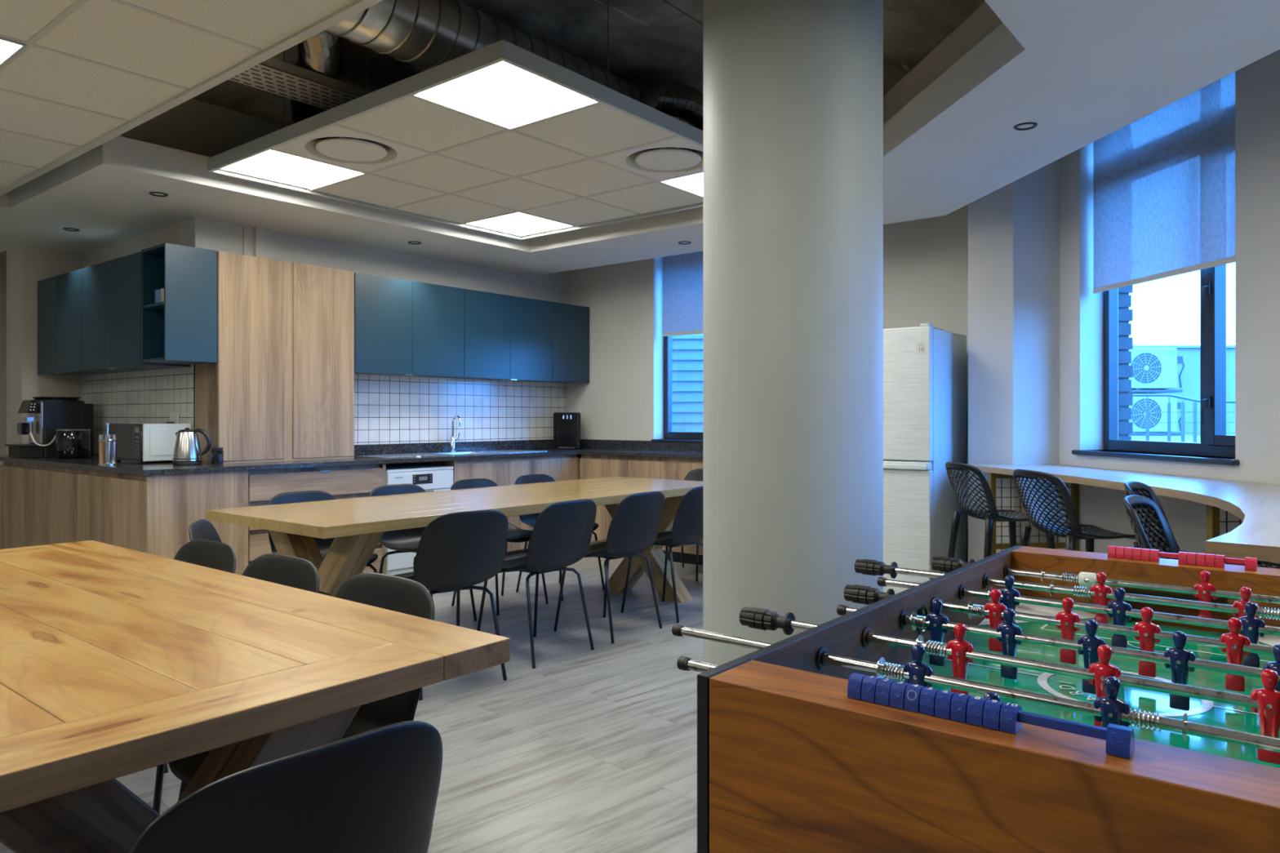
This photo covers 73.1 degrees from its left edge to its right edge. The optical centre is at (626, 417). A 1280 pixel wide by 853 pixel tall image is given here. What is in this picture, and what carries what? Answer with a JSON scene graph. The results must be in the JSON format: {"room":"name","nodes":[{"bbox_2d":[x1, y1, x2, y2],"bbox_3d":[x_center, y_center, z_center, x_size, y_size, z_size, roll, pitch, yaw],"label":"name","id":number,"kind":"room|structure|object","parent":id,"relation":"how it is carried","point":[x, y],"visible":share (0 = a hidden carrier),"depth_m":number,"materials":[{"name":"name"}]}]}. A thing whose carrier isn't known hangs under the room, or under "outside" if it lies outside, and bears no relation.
{"room":"common room","nodes":[
{"label":"common room","id":0,"kind":"room"},
{"bbox_2d":[0,250,6,465],"bbox_3d":[-6.700,-0.375,7.132,0.200,3.150,10.580,0,0,39],"label":"wall","id":1,"kind":"structure","parent":0,"point":[2,255],"depth_m":8.06,"materials":[{"name":"paint"}]},
{"bbox_2d":[6,222,178,454],"bbox_3d":[-4.457,-0.375,7.018,3.420,3.150,0.760,0,0,39],"label":"wall","id":2,"kind":"structure","parent":0,"point":[27,265],"depth_m":6.82,"materials":[{"name":"paint"}]},
{"bbox_2d":[37,268,128,375],"bbox_3d":[-4.193,-0.702,6.639,0.930,0.743,0.323,0,0,39],"label":"upper cabinet","id":3,"kind":"object","parent":2,"relation":"attached to","point":[60,296],"visible":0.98,"depth_m":6.51,"materials":[{"name":"teal laminate"}]},
{"bbox_2d":[81,251,191,372],"bbox_3d":[-3.437,-0.702,6.022,1.014,0.743,0.323,0,0,39],"label":"upper cabinet","id":4,"kind":"object","parent":2,"relation":"attached to","point":[111,290],"visible":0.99,"depth_m":5.88,"materials":[{"name":"teal laminate"}]},
{"bbox_2d":[82,364,195,455],"bbox_3d":[-3.680,-0.030,6.444,1.990,0.660,0.008,0,0,39],"label":"backsplash","id":5,"kind":"structure","parent":2,"relation":"attached to","point":[146,397],"depth_m":6.36,"materials":[{"name":"tile"}]},
{"bbox_2d":[165,413,178,423],"bbox_3d":[-3.152,0.026,5.971,0.120,0.110,0.055,0,0,39],"label":"wall socket","id":6,"kind":"object","parent":2,"relation":"attached to","point":[174,417],"visible":0.52,"depth_m":5.97,"materials":[{"name":"grey plastic"}]},
{"bbox_2d":[0,0,351,188],"bbox_3d":[-1.746,-1.373,-0.099,10.580,0.025,5.640,0,0,39],"label":"suspended ceiling","id":7,"kind":"structure","parent":0,"point":[107,32],"depth_m":3.25,"materials":[{"name":"tile"}]},
{"bbox_2d":[0,36,26,67],"bbox_3d":[-2.595,-1.365,3.099,0.588,0.029,0.588,0,0,39],"label":"light panel","id":8,"kind":"object","parent":7,"relation":"attached to","point":[9,48],"visible":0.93,"depth_m":3.17,"materials":[{"name":"white"}]},
{"bbox_2d":[0,40,21,62],"bbox_3d":[-2.595,-1.355,3.099,0.568,0.004,0.568,0,0,39],"label":"diffuser","id":9,"kind":"object","parent":8,"relation":"attached to","point":[9,49],"depth_m":3.18,"materials":[{"name":"white"}]},
{"bbox_2d":[0,0,382,195],"bbox_3d":[-1.857,-1.374,-0.219,10.600,0.052,6.017,0,0,39],"label":"trim","id":10,"kind":"structure","parent":0,"point":[356,6],"depth_m":3.32,"materials":[{"name":"grey paint"}]},
{"bbox_2d":[0,556,702,852],"bbox_3d":[-1.354,1.240,2.770,13.600,0.080,10.580,0,0,39],"label":"floor","id":11,"kind":"structure","parent":0,"point":[582,750],"depth_m":3.33,"materials":[{"name":"grey wood"}]},
{"bbox_2d":[0,461,27,549],"bbox_3d":[-4.421,0.766,6.660,0.549,0.868,0.540,0,0,39],"label":"base cabinet","id":12,"kind":"object","parent":11,"relation":"on","point":[11,473],"visible":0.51,"depth_m":6.45,"materials":[{"name":"brown wood"}]},
{"bbox_2d":[24,463,81,546],"bbox_3d":[-3.806,0.766,6.154,1.037,0.868,0.546,0,0,39],"label":"base cabinet","id":13,"kind":"object","parent":11,"relation":"on","point":[51,492],"visible":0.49,"depth_m":5.95,"materials":[{"name":"brown wood"}]},
{"bbox_2d":[77,469,248,575],"bbox_3d":[-2.968,0.766,5.504,1.078,0.868,0.594,0,0,39],"label":"base cabinet","id":14,"kind":"object","parent":11,"relation":"on","point":[152,514],"visible":0.52,"depth_m":5.18,"materials":[{"name":"brown wood"}]},
{"bbox_2d":[0,439,702,475],"bbox_3d":[-1.583,0.273,6.790,6.679,0.115,3.028,0,0,-15],"label":"countertop","id":15,"kind":"structure","parent":14,"relation":"on","point":[588,446],"depth_m":6.90,"materials":[{"name":"black stone"}]},
{"bbox_2d":[4,396,93,457],"bbox_3d":[-4.311,0.072,6.511,0.487,0.454,0.510,0,0,39],"label":"coffee machine","id":16,"kind":"object","parent":15,"relation":"on","point":[46,415],"visible":0.83,"depth_m":6.45,"materials":[{"name":"black plastic"}]},
{"bbox_2d":[4,444,43,457],"bbox_3d":[-4.490,0.251,6.439,0.280,0.098,0.170,0,0,39],"label":"drip tray","id":17,"kind":"object","parent":16,"relation":"on","point":[15,451],"depth_m":6.37,"materials":[{"name":"black plastic"}]},
{"bbox_2d":[22,417,36,433],"bbox_3d":[-4.469,0.059,6.465,0.100,0.120,0.062,0,0,39],"label":"outlet","id":18,"kind":"object","parent":16,"relation":"attached to","point":[29,426],"depth_m":6.44,"materials":[{"name":"silver metal"}]},
{"bbox_2d":[55,428,90,458],"bbox_3d":[-4.065,0.192,6.343,0.218,0.216,0.218,0,0,39],"label":"container","id":19,"kind":"object","parent":15,"relation":"on","point":[70,443],"visible":1,"depth_m":6.26,"materials":[{"name":"black plastic"}]},
{"bbox_2d":[97,423,117,465],"bbox_3d":[-3.279,0.169,5.457,0.112,0.262,0.112,0,0,11],"label":"press","id":20,"kind":"object","parent":15,"relation":"on","point":[107,442],"visible":1,"depth_m":5.43,"materials":[{"name":"silver metal"}]},
{"bbox_2d":[98,434,104,463],"bbox_3d":[-3.305,0.200,5.439,0.032,0.182,0.033,0,0,39],"label":"jar","id":21,"kind":"object","parent":20,"relation":"on","point":[101,444],"depth_m":5.43,"materials":[{"name":"clear glass"}]},
{"bbox_2d":[104,434,110,462],"bbox_3d":[-3.297,0.200,5.483,0.032,0.182,0.033,0,0,39],"label":"jar","id":22,"kind":"object","parent":20,"relation":"on","point":[104,434],"depth_m":5.47,"materials":[{"name":"clear glass"}]},
{"bbox_2d":[105,434,111,463],"bbox_3d":[-3.261,0.200,5.430,0.032,0.182,0.033,0,0,39],"label":"jar","id":23,"kind":"object","parent":20,"relation":"on","point":[108,437],"depth_m":5.42,"materials":[{"name":"clear glass"}]},
{"bbox_2d":[110,434,116,463],"bbox_3d":[-3.252,0.200,5.475,0.032,0.182,0.033,0,0,39],"label":"jar","id":24,"kind":"object","parent":20,"relation":"on","point":[113,443],"depth_m":5.46,"materials":[{"name":"clear glass"}]},
{"bbox_2d":[108,422,191,463],"bbox_3d":[-3.235,0.171,5.855,0.544,0.258,0.317,0,0,39],"label":"microwave","id":25,"kind":"object","parent":15,"relation":"on","point":[152,442],"visible":0.84,"depth_m":5.66,"materials":[{"name":"white metal"}]},
{"bbox_2d":[172,427,211,465],"bbox_3d":[-2.783,0.183,5.528,0.220,0.233,0.169,0,0,-29],"label":"kettle","id":26,"kind":"object","parent":15,"relation":"on","point":[187,448],"visible":1,"depth_m":5.46,"materials":[{"name":"silver metal"}]},
{"bbox_2d":[211,447,223,464],"bbox_3d":[-2.625,0.246,5.538,0.072,0.106,0.072,0,0,39],"label":"jar","id":27,"kind":"object","parent":15,"relation":"on","point":[217,453],"visible":1,"depth_m":5.51,"materials":[{"name":"black"}]},
{"bbox_2d":[195,251,354,463],"bbox_3d":[-2.458,-0.390,6.103,0.325,1.380,1.006,0,0,39],"label":"tall cabinet","id":28,"kind":"object","parent":15,"relation":"on","point":[280,386],"visible":0.86,"depth_m":5.93,"materials":[{"name":"laminate"}]},
{"bbox_2d":[354,449,546,457],"bbox_3d":[-1.401,0.370,7.093,0.460,0.159,1.660,0,0,39],"label":"sink","id":29,"kind":"object","parent":15,"relation":"in","point":[477,452],"visible":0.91,"depth_m":6.95,"materials":[{"name":"grey"}]},
{"bbox_2d":[435,451,493,453],"bbox_3d":[-1.346,0.373,7.177,0.320,0.153,0.460,0,0,39],"label":"basin","id":30,"kind":"object","parent":29,"relation":"in","point":[461,452],"depth_m":7.36,"materials":[{"name":"silver metal"}]},
{"bbox_2d":[448,415,461,452],"bbox_3d":[-1.461,0.139,7.360,0.090,0.316,0.132,0,0,-20],"label":"tap","id":31,"kind":"object","parent":15,"relation":"on","point":[452,440],"visible":1,"depth_m":7.37,"materials":[{"name":"silver metal"}]},
{"bbox_2d":[552,412,580,448],"bbox_3d":[-0.573,0.127,8.249,0.260,0.345,0.310,0,0,-6],"label":"water dispenser","id":32,"kind":"object","parent":15,"relation":"on","point":[566,425],"visible":1,"depth_m":8.14,"materials":[{"name":"black plastic"}]},
{"bbox_2d":[164,538,236,773],"bbox_3d":[-1.512,0.804,2.639,0.456,0.795,0.514,0,0,39],"label":"shell chair","id":33,"kind":"object","parent":11,"relation":"on","point":[212,554],"visible":0.11,"depth_m":2.84,"materials":[{"name":"black plastic"}]},
{"bbox_2d":[152,553,319,813],"bbox_3d":[-1.144,0.804,2.331,0.456,0.795,0.514,0,0,39],"label":"shell chair","id":34,"kind":"object","parent":11,"relation":"on","point":[280,569],"visible":0.14,"depth_m":2.50,"materials":[{"name":"black plastic"}]},
{"bbox_2d":[0,540,510,852],"bbox_3d":[-1.450,0.825,2.032,2.223,0.750,1.115,0,0,39],"label":"dining table","id":35,"kind":"object","parent":11,"relation":"on","point":[116,661],"visible":1,"depth_m":1.58,"materials":[{"name":"brown wood"}]},
{"bbox_2d":[188,519,331,596],"bbox_3d":[-1.437,0.804,3.433,0.514,0.795,0.456,0,0,-15],"label":"shell chair","id":36,"kind":"object","parent":11,"relation":"on","point":[202,529],"visible":0.07,"depth_m":3.45,"materials":[{"name":"black"}]},
{"bbox_2d":[129,720,442,852],"bbox_3d":[-0.568,0.804,1.237,0.515,0.795,0.456,0,0,41],"label":"shell chair","id":37,"kind":"object","parent":11,"relation":"on","point":[375,790],"visible":1,"depth_m":1.08,"materials":[{"name":"black plastic"}]},
{"bbox_2d":[168,572,434,799],"bbox_3d":[-0.756,0.804,2.015,0.456,0.795,0.514,0,0,39],"label":"shell chair","id":38,"kind":"object","parent":11,"relation":"on","point":[395,593],"visible":0.2,"depth_m":2.12,"materials":[{"name":"black plastic"}]},
{"bbox_2d":[248,463,386,574],"bbox_3d":[-2.273,0.766,5.981,0.606,0.868,1.010,0,0,39],"label":"base cabinet","id":39,"kind":"object","parent":11,"relation":"on","point":[347,482],"visible":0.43,"depth_m":5.74,"materials":[{"name":"brown wood"}]},
{"bbox_2d":[267,490,377,573],"bbox_3d":[-1.601,0.804,4.591,0.514,0.795,0.456,0,0,39],"label":"shell chair","id":40,"kind":"object","parent":11,"relation":"on","point":[323,544],"visible":0.16,"depth_m":4.74,"materials":[{"name":"black plastic"}]},
{"bbox_2d":[386,463,453,575],"bbox_3d":[-1.741,0.764,6.598,0.590,0.772,0.602,0,0,39],"label":"dishwasher","id":41,"kind":"object","parent":11,"relation":"on","point":[429,477],"visible":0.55,"depth_m":6.37,"materials":[{"name":"white metal"}]},
{"bbox_2d":[369,484,476,621],"bbox_3d":[-1.206,0.804,5.075,0.514,0.795,0.456,0,0,39],"label":"shell chair","id":42,"kind":"object","parent":11,"relation":"on","point":[405,540],"visible":0.31,"depth_m":5.15,"materials":[{"name":"black plastic"}]},
{"bbox_2d":[206,476,702,602],"bbox_3d":[-0.657,0.825,5.056,1.038,0.750,3.095,0,0,39],"label":"dining table","id":43,"kind":"object","parent":11,"relation":"on","point":[357,526],"visible":0.7,"depth_m":4.36,"materials":[{"name":"brown wood"}]},
{"bbox_2d":[401,509,508,700],"bbox_3d":[-0.838,0.804,3.944,0.456,0.795,0.515,0,0,-41],"label":"shell chair","id":44,"kind":"object","parent":11,"relation":"on","point":[458,551],"visible":0.8,"depth_m":3.76,"materials":[{"name":"black plastic"}]},
{"bbox_2d":[406,454,578,555],"bbox_3d":[-1.110,0.766,7.406,0.606,0.868,1.422,0,0,39],"label":"base cabinet","id":45,"kind":"object","parent":11,"relation":"on","point":[502,471],"visible":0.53,"depth_m":7.16,"materials":[{"name":"brown wood"}]},
{"bbox_2d":[450,478,548,615],"bbox_3d":[-0.827,0.804,5.540,0.514,0.795,0.456,0,0,39],"label":"shell chair","id":46,"kind":"object","parent":11,"relation":"on","point":[515,535],"visible":0.25,"depth_m":5.61,"materials":[{"name":"black plastic"}]},
{"bbox_2d":[476,498,596,668],"bbox_3d":[-0.456,0.804,4.411,0.514,0.795,0.456,0,0,39],"label":"shell chair","id":47,"kind":"object","parent":11,"relation":"on","point":[561,536],"visible":0.88,"depth_m":4.25,"materials":[{"name":"black plastic"}]},
{"bbox_2d":[514,474,604,600],"bbox_3d":[-0.473,0.804,5.974,0.514,0.795,0.456,0,0,39],"label":"shell chair","id":48,"kind":"object","parent":11,"relation":"on","point":[530,520],"visible":0.19,"depth_m":6.00,"materials":[{"name":"black"}]},
{"bbox_2d":[553,491,664,644],"bbox_3d":[-0.086,0.804,4.865,0.514,0.795,0.456,0,0,39],"label":"shell chair","id":49,"kind":"object","parent":11,"relation":"on","point":[634,526],"visible":0.88,"depth_m":4.70,"materials":[{"name":"black plastic"}]},
{"bbox_2d":[579,454,664,553],"bbox_3d":[0.099,0.766,7.689,0.907,0.868,0.540,0,0,39],"label":"base cabinet","id":50,"kind":"object","parent":11,"relation":"on","point":[591,466],"visible":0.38,"depth_m":7.55,"materials":[{"name":"brown wood"}]},
{"bbox_2d":[620,485,702,623],"bbox_3d":[0.287,0.804,5.322,0.514,0.795,0.456,0,0,39],"label":"shell chair","id":51,"kind":"object","parent":11,"relation":"on","point":[687,525],"visible":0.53,"depth_m":5.11,"materials":[{"name":"black plastic"}]},
{"bbox_2d":[660,457,702,565],"bbox_3d":[0.788,0.766,7.127,0.867,0.868,0.540,0,0,39],"label":"base cabinet","id":52,"kind":"object","parent":11,"relation":"on","point":[673,468],"visible":0.2,"depth_m":7.08,"materials":[{"name":"brown wood"}]},
{"bbox_2d":[680,468,702,582],"bbox_3d":[0.497,0.804,6.620,0.456,0.795,0.514,0,0,39],"label":"shell chair","id":53,"kind":"object","parent":11,"relation":"on","point":[696,474],"visible":0.06,"depth_m":6.87,"materials":[{"name":"black"}]},
{"bbox_2d":[883,323,966,594],"bbox_3d":[1.887,0.287,5.867,0.595,1.765,0.722,0,0,39],"label":"fridge","id":54,"kind":"object","parent":11,"relation":"on","point":[925,366],"visible":0.66,"depth_m":5.54,"materials":[{"name":"white metal"}]},
{"bbox_2d":[671,545,1279,852],"bbox_3d":[0.772,0.747,1.421,1.188,0.905,1.402,0,0,39],"label":"table","id":55,"kind":"object","parent":11,"relation":"on","point":[1017,699],"visible":1,"depth_m":1.04,"materials":[{"name":"brown wood"}]},
{"bbox_2d":[875,657,885,678],"bbox_3d":[0.365,0.361,1.238,0.002,0.033,0.033,0,0,39],"label":"washer","id":56,"kind":"object","parent":55,"relation":"in","point":[881,664],"depth_m":1.23,"materials":[{"name":"silver metal"}]},
{"bbox_2d":[910,611,917,630],"bbox_3d":[0.509,0.361,1.531,0.002,0.033,0.033,0,0,39],"label":"washer","id":57,"kind":"object","parent":55,"relation":"in","point":[913,618],"depth_m":1.52,"materials":[{"name":"silver metal"}]},
{"bbox_2d":[967,600,973,618],"bbox_3d":[0.646,0.361,1.622,0.002,0.033,0.033,0,0,39],"label":"washer","id":58,"kind":"object","parent":55,"relation":"in","point":[971,606],"depth_m":1.61,"materials":[{"name":"silver metal"}]},
{"bbox_2d":[987,586,992,603],"bbox_3d":[0.738,0.361,1.751,0.002,0.033,0.033,0,0,39],"label":"washer","id":59,"kind":"object","parent":55,"relation":"in","point":[990,589],"depth_m":1.74,"materials":[{"name":"silver metal"}]},
{"bbox_2d":[1182,712,1187,742],"bbox_3d":[0.650,0.361,1.006,0.002,0.033,0.033,0,0,39],"label":"washer","id":60,"kind":"object","parent":55,"relation":"in","point":[1184,722],"depth_m":1.00,"materials":[{"name":"silver metal"}]},
{"bbox_2d":[945,462,1055,573],"bbox_3d":[2.038,0.724,4.748,0.507,0.956,0.475,0,0,-6],"label":"bar stool","id":61,"kind":"object","parent":11,"relation":"on","point":[993,514],"visible":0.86,"depth_m":4.67,"materials":[{"name":"black plastic"}]},
{"bbox_2d":[1013,469,1139,552],"bbox_3d":[2.120,0.724,4.074,0.507,0.956,0.475,0,0,-6],"label":"bar stool","id":62,"kind":"object","parent":11,"relation":"on","point":[1073,531],"visible":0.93,"depth_m":3.99,"materials":[{"name":"black plastic"}]},
{"bbox_2d":[966,463,1279,562],"bbox_3d":[2.477,0.750,3.455,1.505,0.900,4.134,0,0,13],"label":"bar","id":63,"kind":"object","parent":11,"relation":"on","point":[1256,505],"visible":0.39,"depth_m":3.56,"materials":[{"name":"brown wood"}]},
{"bbox_2d":[1123,494,1179,559],"bbox_3d":[1.751,0.724,2.534,0.507,0.956,0.475,0,0,39],"label":"bar stool","id":64,"kind":"object","parent":11,"relation":"on","point":[1131,503],"visible":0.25,"depth_m":2.75,"materials":[{"name":"black plastic"}]},
{"bbox_2d":[1124,480,1279,568],"bbox_3d":[2.102,0.724,3.138,0.507,0.956,0.475,0,0,39],"label":"bar stool","id":65,"kind":"object","parent":11,"relation":"on","point":[1131,487],"visible":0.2,"depth_m":3.33,"materials":[{"name":"black plastic"}]},
{"bbox_2d":[178,217,565,465],"bbox_3d":[-1.777,-0.375,7.400,0.250,3.150,3.880,0,0,39],"label":"wall","id":66,"kind":"structure","parent":0,"point":[195,232],"depth_m":6.90,"materials":[{"name":"paint"}]},
{"bbox_2d":[141,243,217,364],"bbox_3d":[-2.897,-0.716,5.587,0.353,0.732,0.330,0,0,39],"label":"upper cabinet","id":67,"kind":"object","parent":66,"relation":"attached to","point":[180,329],"visible":1,"depth_m":5.52,"materials":[{"name":"teal laminate"}]},
{"bbox_2d":[144,302,164,310],"bbox_3d":[-2.894,-0.714,5.590,0.317,0.018,0.298,0,0,39],"label":"shelf","id":68,"kind":"object","parent":67,"relation":"attached to","point":[148,305],"depth_m":5.56,"materials":[{"name":"teal laminate"}]},
{"bbox_2d":[243,225,269,258],"bbox_3d":[-2.627,-1.175,6.125,0.045,0.350,0.170,0,0,39],"label":"trim","id":69,"kind":"structure","parent":66,"relation":"attached to","point":[255,239],"depth_m":6.11,"materials":[{"name":"paint"}]},
{"bbox_2d":[354,272,464,377],"bbox_3d":[-1.803,-0.702,6.896,0.328,0.743,1.040,0,0,39],"label":"upper cabinet","id":70,"kind":"object","parent":66,"relation":"attached to","point":[402,327],"visible":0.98,"depth_m":6.76,"materials":[{"name":"teal laminate"}]},
{"bbox_2d":[354,373,565,444],"bbox_3d":[-1.437,-0.072,7.613,0.008,0.575,2.620,0,0,39],"label":"backsplash","id":71,"kind":"structure","parent":66,"relation":"attached to","point":[388,409],"depth_m":7.49,"materials":[{"name":"tile"}]},
{"bbox_2d":[440,288,552,381],"bbox_3d":[-1.141,-0.702,7.707,0.328,0.743,1.046,0,0,39],"label":"upper cabinet","id":72,"kind":"object","parent":66,"relation":"attached to","point":[507,337],"visible":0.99,"depth_m":7.58,"materials":[{"name":"teal laminate"}]},
{"bbox_2d":[529,302,589,382],"bbox_3d":[-0.648,-0.704,8.317,0.320,0.738,0.514,0,0,39],"label":"upper cabinet","id":73,"kind":"object","parent":66,"relation":"attached to","point":[571,322],"visible":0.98,"depth_m":8.21,"materials":[{"name":"teal laminate"}]},
{"bbox_2d":[120,1,1002,156],"bbox_3d":[-1.888,-1.735,2.431,4.960,0.430,9.380,0,0,39],"label":"trim","id":74,"kind":"structure","parent":0,"point":[193,126],"depth_m":5.17,"materials":[{"name":"grey paint"}]},
{"bbox_2d":[191,0,985,125],"bbox_3d":[-1.354,-2.050,2.770,13.600,0.200,10.580,0,0,39],"label":"ceiling","id":75,"kind":"structure","parent":0,"point":[662,40],"depth_m":4.46,"materials":[{"name":"concrete"}]},
{"bbox_2d":[228,57,373,110],"bbox_3d":[-1.083,-1.684,5.079,0.300,0.052,3.900,0,0,39],"label":"cable tray","id":76,"kind":"object","parent":75,"relation":"hanging from","point":[272,75],"visible":0.1,"depth_m":4.32,"materials":[{"name":"grey metal"}]},
{"bbox_2d":[207,0,702,239],"bbox_3d":[-0.658,-1.675,5.093,2.460,0.549,2.460,0,0,39],"label":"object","id":77,"kind":"object","parent":75,"relation":"hanging from","point":[475,168],"visible":0.9,"depth_m":4.64,"materials":[{"name":"grey paint"}]},
{"bbox_2d":[220,150,361,189],"bbox_3d":[-1.925,-1.433,4.965,0.588,0.029,0.588,0,0,39],"label":"light panel","id":78,"kind":"object","parent":77,"relation":"attached to","point":[270,165],"visible":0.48,"depth_m":4.97,"materials":[{"name":"white plastic"}]},
{"bbox_2d":[273,125,428,173],"bbox_3d":[-1.460,-1.462,4.585,0.584,0.103,0.584,0,0,39],"label":"air diffuser","id":79,"kind":"object","parent":77,"relation":"attached to","point":[334,144],"visible":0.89,"depth_m":4.58,"materials":[{"name":"paint"}]},
{"bbox_2d":[288,31,343,124],"bbox_3d":[-1.526,-1.690,4.339,0.330,0.489,1.268,0,0,-20],"label":"flexible duct","id":80,"kind":"object","parent":79,"relation":"attached to","point":[322,53],"visible":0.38,"depth_m":4.22,"materials":[{"name":"silver metal"}]},
{"bbox_2d":[415,61,595,127],"bbox_3d":[-0.530,-1.433,3.827,0.588,0.029,0.588,0,0,39],"label":"light panel","id":81,"kind":"object","parent":77,"relation":"attached to","point":[503,93],"visible":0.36,"depth_m":3.82,"materials":[{"name":"white plastic"}]},
{"bbox_2d":[465,212,573,236],"bbox_3d":[-0.787,-1.433,6.359,0.588,0.029,0.588,0,0,39],"label":"light panel","id":82,"kind":"object","parent":77,"relation":"attached to","point":[517,224],"visible":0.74,"depth_m":6.38,"materials":[{"name":"white plastic"}]},
{"bbox_2d":[595,137,702,180],"bbox_3d":[0.229,-1.462,4.757,0.584,0.103,0.584,0,0,39],"label":"air diffuser","id":83,"kind":"object","parent":77,"relation":"attached to","point":[676,157],"visible":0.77,"depth_m":4.75,"materials":[{"name":"paint"}]},
{"bbox_2d":[662,173,702,195],"bbox_3d":[0.608,-1.433,5.221,0.588,0.029,0.588,0,0,39],"label":"light panel","id":84,"kind":"object","parent":77,"relation":"attached to","point":[693,183],"visible":0.2,"depth_m":5.25,"materials":[{"name":"white"}]},
{"bbox_2d":[324,0,693,125],"bbox_3d":[-0.586,-1.730,4.217,0.344,0.344,4.606,0,0,39],"label":"spiral duct","id":85,"kind":"object","parent":75,"relation":"hanging from","point":[424,34],"visible":0.33,"depth_m":3.75,"materials":[{"name":"silver metal"}]},
{"bbox_2d":[639,79,702,130],"bbox_3d":[0.341,-1.669,4.873,0.217,0.366,0.621,0,0,44],"label":"flexible duct","id":86,"kind":"object","parent":85,"relation":"attached to","point":[683,101],"visible":0.46,"depth_m":4.71,"materials":[{"name":"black metal"}]},
{"bbox_2d":[565,204,968,562],"bbox_3d":[1.048,-0.375,7.437,4.580,3.150,0.250,0,0,39],"label":"wall","id":87,"kind":"structure","parent":0,"point":[926,260],"depth_m":7.97,"materials":[{"name":"paint"}]},
{"bbox_2d":[0,0,1279,275],"bbox_3d":[-3.351,-1.435,4.580,12.879,0.170,7.773,0,0,5],"label":"ceiling","id":88,"kind":"structure","parent":87,"relation":"attached to","point":[1083,71],"depth_m":4.57,"materials":[{"name":"paint"}]},
{"bbox_2d":[1013,121,1037,130],"bbox_3d":[1.846,-1.348,3.999,0.104,0.008,0.104,0,0,39],"label":"recessed light","id":89,"kind":"object","parent":88,"relation":"in","point":[1035,124],"visible":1,"depth_m":4.00,"materials":[{"name":"black"}]},
{"bbox_2d":[650,335,702,443],"bbox_3d":[0.735,-0.786,7.647,1.130,2.028,0.250,0,0,39],"label":"window","id":90,"kind":"structure","parent":87,"relation":"in","point":[669,436],"depth_m":8.02,"materials":[{"name":"black metal"}]},
{"bbox_2d":[662,251,702,336],"bbox_3d":[0.730,-1.258,7.625,1.030,1.026,0.044,0,0,39],"label":"roller blind","id":91,"kind":"object","parent":87,"relation":"attached to","point":[682,273],"visible":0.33,"depth_m":7.80,"materials":[{"name":"fabric"}]},
{"bbox_2d":[702,0,883,665],"bbox_3d":[0.581,-0.375,3.045,0.620,3.150,0.620,0,0,39],"label":"pillar","id":92,"kind":"structure","parent":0,"point":[793,90],"depth_m":2.77,"materials":[{"name":"paint"}]},
{"bbox_2d":[968,159,1059,562],"bbox_3d":[2.607,-0.375,5.707,0.505,3.150,0.580,0,0,39],"label":"wall pier","id":93,"kind":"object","parent":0,"point":[1014,228],"visible":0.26,"depth_m":5.49,"materials":[{"name":"paint"}]},
{"bbox_2d":[1059,48,1279,564],"bbox_3d":[2.968,-0.375,4.633,0.250,3.150,2.620,0,0,-6],"label":"wall","id":94,"kind":"structure","parent":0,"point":[1257,84],"depth_m":4.12,"materials":[{"name":"paint"}]},
{"bbox_2d":[1071,264,1239,465],"bbox_3d":[2.925,-0.786,4.714,0.250,2.028,1.250,0,0,-6],"label":"window","id":95,"kind":"structure","parent":94,"relation":"attached to","point":[1214,440],"depth_m":4.48,"materials":[{"name":"black metal"}]},
{"bbox_2d":[1093,71,1235,293],"bbox_3d":[2.906,-1.263,4.699,0.044,1.016,1.145,0,0,-6],"label":"roller blind","id":96,"kind":"object","parent":94,"relation":"attached to","point":[1164,180],"visible":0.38,"depth_m":4.64,"materials":[{"name":"fabric"}]},
{"label":"outside","id":97,"kind":"structure","parent":0,"visible":0},
{"bbox_2d":[671,333,702,432],"bbox_3d":[1.375,-0.710,8.750,2.450,2.619,0.500,0,0,0],"label":"wall","id":98,"kind":"structure","parent":97,"point":[686,349],"depth_m":8.99,"materials":[{"name":"grey"}]},
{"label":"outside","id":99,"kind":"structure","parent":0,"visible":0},
{"bbox_2d":[1131,435,1199,442],"bbox_3d":[8.000,0.360,11.925,5.600,0.120,5.050,0,0,0],"label":"terrace slab","id":100,"kind":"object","parent":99,"point":[1188,438],"depth_m":12.12,"materials":[{"name":"concrete"}]},
{"bbox_2d":[1128,396,1181,435],"bbox_3d":[8.597,-0.030,14.213,0.974,0.660,0.474,0,0,0],"label":"outdoor unit","id":101,"kind":"object","parent":100,"relation":"on","point":[1157,405],"visible":0.71,"depth_m":14.00,"materials":[{"name":"grey paint"}]},
{"bbox_2d":[1133,393,1235,442],"bbox_3d":[6.449,0.013,10.002,1.902,0.573,0.083,0,0,1],"label":"balcony railing","id":102,"kind":"object","parent":100,"relation":"on","point":[1147,422],"visible":0.47,"depth_m":9.99,"materials":[{"name":"grey metal"}]},
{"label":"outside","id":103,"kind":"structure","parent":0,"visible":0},
{"bbox_2d":[1118,284,1133,439],"bbox_3d":[3.263,-0.451,6.090,0.425,3.301,0.320,0,0,0],"label":"brick pier","id":104,"kind":"structure","parent":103,"point":[1125,314],"depth_m":5.93,"materials":[{"name":"brick"}]},
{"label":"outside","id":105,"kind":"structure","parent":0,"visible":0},
{"bbox_2d":[1128,345,1235,435],"bbox_3d":[8.700,0.500,14.600,4.200,3.400,0.400,0,0,0],"label":"wall","id":106,"kind":"structure","parent":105,"point":[1190,375],"depth_m":14.45,"materials":[{"name":"white paint"}]},
{"bbox_2d":[1128,347,1184,392],"bbox_3d":[8.597,-0.768,14.213,0.974,0.720,0.474,0,0,0],"label":"outdoor unit","id":107,"kind":"object","parent":106,"relation":"attached to","point":[1154,369],"visible":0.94,"depth_m":14.00,"materials":[{"name":"grey paint"}]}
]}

